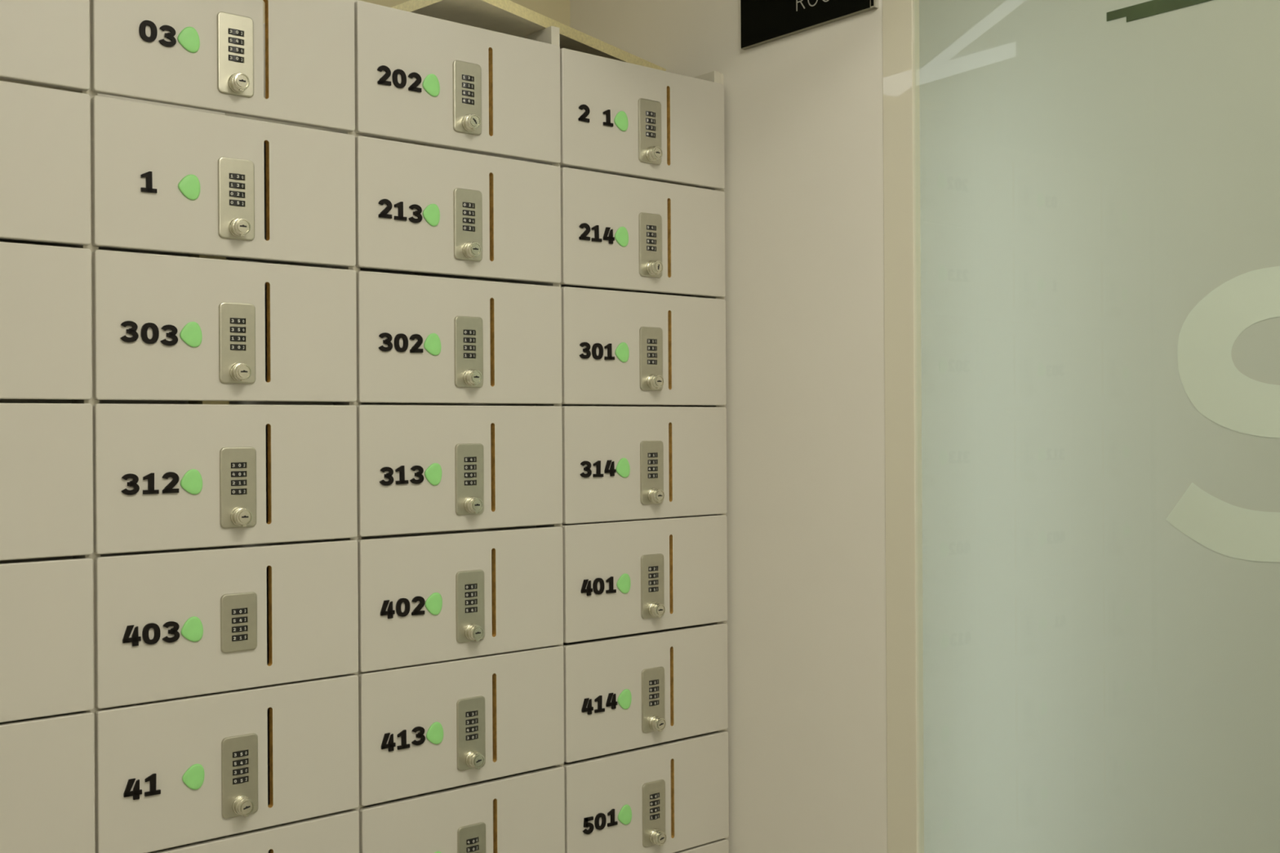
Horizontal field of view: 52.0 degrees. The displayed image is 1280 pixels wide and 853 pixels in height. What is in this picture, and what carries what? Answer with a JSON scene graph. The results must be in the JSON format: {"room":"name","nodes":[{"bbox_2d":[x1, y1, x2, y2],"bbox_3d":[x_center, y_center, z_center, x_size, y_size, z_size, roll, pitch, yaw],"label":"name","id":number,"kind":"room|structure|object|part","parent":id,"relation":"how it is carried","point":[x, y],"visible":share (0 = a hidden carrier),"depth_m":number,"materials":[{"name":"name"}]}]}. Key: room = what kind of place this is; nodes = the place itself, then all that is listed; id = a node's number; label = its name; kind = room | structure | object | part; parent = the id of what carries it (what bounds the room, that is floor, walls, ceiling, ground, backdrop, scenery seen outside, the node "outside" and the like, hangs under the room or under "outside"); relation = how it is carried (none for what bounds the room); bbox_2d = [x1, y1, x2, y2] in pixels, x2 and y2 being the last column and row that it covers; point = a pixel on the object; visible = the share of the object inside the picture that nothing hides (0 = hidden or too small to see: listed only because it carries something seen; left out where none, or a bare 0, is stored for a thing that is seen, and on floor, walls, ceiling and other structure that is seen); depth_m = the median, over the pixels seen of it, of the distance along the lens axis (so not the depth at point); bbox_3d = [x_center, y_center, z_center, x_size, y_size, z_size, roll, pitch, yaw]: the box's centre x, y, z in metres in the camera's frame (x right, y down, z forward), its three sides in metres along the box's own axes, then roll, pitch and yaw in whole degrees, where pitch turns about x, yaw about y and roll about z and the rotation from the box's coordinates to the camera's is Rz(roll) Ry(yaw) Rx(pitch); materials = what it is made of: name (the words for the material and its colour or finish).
{"room":"mail room","nodes":[
{"label":"mail room","id":0,"kind":"room"},
{"bbox_2d":[262,0,569,26],"bbox_3d":[-0.663,0.297,2.038,1.346,2.750,0.080,0,0,-40],"label":"wall","id":1,"kind":"structure","parent":0,"point":[558,11],"depth_m":2.40,"materials":[{"name":"beige paint"}]},
{"bbox_2d":[569,0,887,852],"bbox_3d":[0.127,0.292,2.224,0.100,2.750,0.818,0,0,-40],"label":"wall","id":2,"kind":"structure","parent":0,"point":[803,111],"depth_m":2.00,"materials":[{"name":"white paint"}]},
{"bbox_2d":[740,0,879,49],"bbox_3d":[0.251,-0.659,1.985,0.010,0.116,0.272,0,0,-40],"label":"wall sign","id":3,"kind":"object","parent":2,"relation":"attached to","point":[762,21],"visible":1,"depth_m":2.01,"materials":[{"name":"plastic"}]},
{"bbox_2d":[882,0,924,852],"bbox_3d":[0.408,0.436,1.891,0.102,2.460,0.054,0,0,-40],"label":"trim","id":4,"kind":"structure","parent":2,"relation":"attached to","point":[900,18],"depth_m":1.85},
{"bbox_2d":[919,0,1279,852],"bbox_3d":[0.812,0.431,1.351,0.011,2.456,1.293,0,0,-40],"label":"door","id":5,"kind":"structure","parent":2,"relation":"in","point":[1100,180],"depth_m":1.64,"materials":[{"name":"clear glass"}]},
{"bbox_3d":[0.883,-0.506,1.268,0.001,0.018,0.941,0,0,-40],"label":"rail","id":6,"kind":"part","parent":5,"relation":"part of","materials":[{"name":"metal"}]},
{"bbox_3d":[0.587,1.690,0.535,5.800,0.050,3.820,0,0,-40],"label":"floor","id":7,"kind":"structure","parent":0,"visible":0},
{"bbox_2d":[0,0,728,852],"bbox_3d":[-0.496,0.546,1.851,1.334,2.251,0.400,0,0,-40],"label":"tall cabinet","id":8,"kind":"object","parent":7,"relation":"on","point":[551,34],"visible":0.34,"depth_m":1.87,"materials":[{"name":"metal"}]},
{"bbox_2d":[263,142,266,168],"bbox_3d":[-0.514,-0.377,1.863,1.302,0.012,0.345,0,0,-40],"label":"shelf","id":9,"kind":"object","parent":8,"relation":"attached to","point":[264,150],"depth_m":1.80,"materials":[{"name":"brown wood"}]},
{"bbox_2d":[266,644,268,664],"bbox_3d":[-0.510,0.320,1.863,1.302,0.012,0.345,0,0,-40],"label":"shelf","id":10,"kind":"object","parent":8,"relation":"attached to","point":[267,645],"depth_m":1.81,"materials":[{"name":"brown wood"}]},
{"bbox_3d":[-0.627,0.132,1.997,1.326,1.422,0.010,0,0,-40],"label":"panel","id":11,"kind":"part","parent":8,"relation":"part of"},
{"bbox_2d":[0,240,696,297],"bbox_3d":[-0.513,-0.203,1.863,1.302,0.012,0.345,0,0,-40],"label":"shelf","id":12,"kind":"object","parent":8,"relation":"attached to","point":[47,243],"depth_m":1.78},
{"bbox_2d":[0,515,697,563],"bbox_3d":[-0.511,0.145,1.863,1.302,0.012,0.345,0,0,-40],"label":"shelf","id":13,"kind":"object","parent":8,"relation":"attached to","point":[540,526],"depth_m":1.69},
{"bbox_2d":[0,399,697,407],"bbox_3d":[-0.512,-0.029,1.863,1.302,0.012,0.345,0,0,-40],"label":"shelf","id":14,"kind":"object","parent":8,"relation":"attached to","point":[2,401],"depth_m":1.68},
{"bbox_2d":[391,0,666,71],"bbox_3d":[-0.202,-0.590,2.067,0.548,0.016,0.428,0,0,-40],"label":"board","id":15,"kind":"object","parent":8,"relation":"on","point":[504,16],"visible":0.17,"depth_m":1.89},
{"bbox_3d":[0.003,0.133,2.269,0.013,1.412,0.390,0,0,-40],"label":"panel","id":16,"kind":"part","parent":8,"relation":"part of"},
{"bbox_2d":[674,838,728,852],"bbox_3d":[0.023,0.752,2.008,0.326,0.171,0.030,0,0,-40],"label":"locker","id":17,"kind":"object","parent":8,"relation":"attached to","point":[722,846],"visible":1,"depth_m":2.09,"materials":[{"name":"laminate"}]},
{"bbox_2d":[563,730,728,852],"bbox_3d":[0.022,0.578,2.008,0.326,0.171,0.030,0,0,-40],"label":"locker","id":18,"kind":"object","parent":17,"relation":"on","point":[673,797],"visible":1,"depth_m":2.01,"materials":[{"name":"metal"}]},
{"bbox_2d":[562,622,728,762],"bbox_3d":[0.021,0.404,2.008,0.326,0.170,0.030,0,0,-40],"label":"locker","id":19,"kind":"object","parent":18,"relation":"on","point":[634,691],"visible":1,"depth_m":2.00,"materials":[{"name":"laminate"}]},
{"bbox_2d":[561,515,727,643],"bbox_3d":[0.020,0.229,2.008,0.326,0.171,0.030,0,0,-40],"label":"locker","id":20,"kind":"object","parent":19,"relation":"on","point":[637,576],"visible":1,"depth_m":2.00,"materials":[{"name":"laminate"}]},
{"bbox_2d":[561,405,727,524],"bbox_3d":[0.019,0.055,2.008,0.326,0.172,0.030,0,0,-40],"label":"locker","id":21,"kind":"object","parent":20,"relation":"on","point":[620,463],"visible":1,"depth_m":2.00,"materials":[{"name":"laminate"}]},
{"bbox_2d":[560,286,726,405],"bbox_3d":[0.018,-0.119,2.008,0.326,0.171,0.030,0,0,-40],"label":"locker","id":22,"kind":"object","parent":21,"relation":"on","point":[619,348],"visible":1,"depth_m":2.00,"materials":[{"name":"metal"}]},
{"bbox_2d":[560,167,725,297],"bbox_3d":[0.016,-0.293,2.007,0.326,0.170,0.030,0,0,-40],"label":"locker","id":23,"kind":"object","parent":22,"relation":"on","point":[618,232],"visible":1,"depth_m":2.00,"materials":[{"name":"laminate"}]},
{"bbox_2d":[559,48,724,189],"bbox_3d":[0.015,-0.467,2.007,0.326,0.169,0.030,0,0,-40],"label":"locker","id":24,"kind":"object","parent":23,"relation":"on","point":[618,117],"visible":1,"depth_m":2.00,"materials":[{"name":"laminate"}]},
{"bbox_3d":[-0.229,0.753,1.794,0.326,0.170,0.030,0,0,-40],"label":"locker","id":25,"kind":"object","parent":8,"relation":"attached to","visible":0},
{"bbox_2d":[358,765,564,852],"bbox_3d":[-0.230,0.579,1.795,0.326,0.170,0.030,0,0,-40],"label":"locker","id":26,"kind":"object","parent":25,"relation":"on","point":[525,812],"visible":1,"depth_m":1.81,"materials":[{"name":"laminate"}]},
{"bbox_2d":[357,645,564,806],"bbox_3d":[-0.231,0.405,1.794,0.326,0.171,0.030,0,0,-40],"label":"locker","id":27,"kind":"object","parent":26,"relation":"on","point":[424,728],"visible":1,"depth_m":1.78,"materials":[{"name":"laminate"}]},
{"bbox_2d":[357,526,563,672],"bbox_3d":[-0.232,0.231,1.794,0.326,0.171,0.030,0,0,-40],"label":"locker","id":28,"kind":"object","parent":27,"relation":"on","point":[427,598],"visible":1,"depth_m":1.78,"materials":[{"name":"metal"}]},
{"bbox_2d":[355,404,562,537],"bbox_3d":[-0.234,0.057,1.794,0.326,0.171,0.030,0,0,-40],"label":"locker","id":29,"kind":"object","parent":28,"relation":"on","point":[421,468],"visible":1,"depth_m":1.78,"materials":[{"name":"laminate"}]},
{"bbox_2d":[355,271,562,404],"bbox_3d":[-0.234,-0.117,1.794,0.326,0.170,0.030,0,0,-40],"label":"locker","id":30,"kind":"object","parent":29,"relation":"on","point":[420,339],"visible":1,"depth_m":1.78,"materials":[{"name":"laminate"}]},
{"bbox_2d":[355,135,561,283],"bbox_3d":[-0.236,-0.292,1.794,0.326,0.169,0.030,0,0,-40],"label":"locker","id":31,"kind":"object","parent":30,"relation":"on","point":[419,208],"visible":1,"depth_m":1.78,"materials":[{"name":"laminate"}]},
{"bbox_2d":[354,0,560,164],"bbox_3d":[-0.236,-0.466,1.794,0.326,0.170,0.030,0,0,-40],"label":"locker","id":32,"kind":"object","parent":31,"relation":"on","point":[420,78],"visible":1,"depth_m":1.78,"materials":[{"name":"laminate"}]},
{"bbox_3d":[-0.481,0.755,1.582,0.326,0.170,0.030,0,0,-40],"label":"locker","id":33,"kind":"object","parent":8,"relation":"attached to","visible":0},
{"bbox_2d":[151,809,359,852],"bbox_3d":[-0.482,0.581,1.581,0.326,0.170,0.030,0,0,-40],"label":"locker","id":34,"kind":"object","parent":33,"relation":"on","point":[336,833],"visible":1,"depth_m":1.64,"materials":[{"name":"laminate"}]},
{"bbox_2d":[94,674,359,852],"bbox_3d":[-0.483,0.406,1.581,0.326,0.171,0.030,0,0,-40],"label":"locker","id":35,"kind":"object","parent":34,"relation":"on","point":[176,772],"visible":1,"depth_m":1.57,"materials":[{"name":"metal"}]},
{"bbox_2d":[93,539,358,708],"bbox_3d":[-0.489,0.233,1.587,0.326,0.171,0.015,0,0,-40],"label":"locker","id":36,"kind":"object","parent":35,"relation":"on","point":[168,625],"visible":1,"depth_m":1.57,"materials":[{"name":"laminate"}]},
{"bbox_2d":[93,403,357,554],"bbox_3d":[-0.485,0.059,1.581,0.326,0.170,0.030,0,0,-40],"label":"locker","id":37,"kind":"object","parent":36,"relation":"on","point":[166,477],"visible":1,"depth_m":1.57,"materials":[{"name":"laminate"}]},
{"bbox_2d":[92,249,356,401],"bbox_3d":[-0.486,-0.116,1.581,0.326,0.170,0.030,0,0,-40],"label":"locker","id":38,"kind":"object","parent":37,"relation":"on","point":[166,327],"visible":1,"depth_m":1.57,"materials":[{"name":"laminate"}]},
{"bbox_2d":[91,95,355,266],"bbox_3d":[-0.487,-0.290,1.581,0.326,0.169,0.030,0,0,-40],"label":"locker","id":39,"kind":"object","parent":38,"relation":"on","point":[165,179],"visible":1,"depth_m":1.57,"materials":[{"name":"laminate"}]},
{"bbox_2d":[90,0,355,132],"bbox_3d":[-0.488,-0.465,1.581,0.326,0.170,0.030,0,0,-40],"label":"locker","id":40,"kind":"object","parent":39,"relation":"on","point":[206,55],"visible":1,"depth_m":1.58,"materials":[{"name":"laminate"}]},
{"bbox_3d":[-0.733,0.757,1.368,0.326,0.170,0.030,0,0,-40],"label":"locker","id":41,"kind":"object","parent":8,"relation":"attached to","visible":0},
{"bbox_3d":[-0.734,0.582,1.368,0.326,0.170,0.030,0,0,-40],"label":"locker","id":42,"kind":"object","parent":41,"relation":"on","visible":0},
{"bbox_2d":[0,711,95,852],"bbox_3d":[-0.735,0.408,1.368,0.326,0.171,0.030,0,0,-40],"label":"locker","id":43,"kind":"object","parent":42,"relation":"on","point":[47,764],"visible":1,"depth_m":1.45,"materials":[{"name":"laminate"}]},
{"bbox_2d":[0,557,93,722],"bbox_3d":[-0.736,0.234,1.368,0.326,0.171,0.030,0,0,-40],"label":"locker","id":44,"kind":"object","parent":43,"relation":"on","point":[46,633],"visible":1,"depth_m":1.44,"materials":[{"name":"metal"}]},
{"bbox_2d":[0,403,93,560],"bbox_3d":[-0.737,0.060,1.368,0.326,0.170,0.030,0,0,-40],"label":"locker","id":45,"kind":"object","parent":44,"relation":"on","point":[46,449],"visible":1,"depth_m":1.44,"materials":[{"name":"metal"}]},
{"bbox_2d":[0,241,92,399],"bbox_3d":[-0.738,-0.114,1.368,0.326,0.170,0.030,0,0,-40],"label":"locker","id":46,"kind":"object","parent":45,"relation":"on","point":[46,348],"visible":1,"depth_m":1.44,"materials":[{"name":"laminate"}]},
{"bbox_2d":[0,80,91,245],"bbox_3d":[-0.739,-0.289,1.368,0.326,0.170,0.030,0,0,-40],"label":"locker","id":47,"kind":"object","parent":46,"relation":"on","point":[45,132],"visible":1,"depth_m":1.45,"materials":[{"name":"laminate"}]},
{"bbox_2d":[0,0,89,91],"bbox_3d":[-0.740,-0.463,1.368,0.326,0.170,0.030,0,0,-40],"label":"locker","id":48,"kind":"object","parent":47,"relation":"on","point":[46,42],"visible":1,"depth_m":1.45,"materials":[{"name":"laminate"}]}
]}

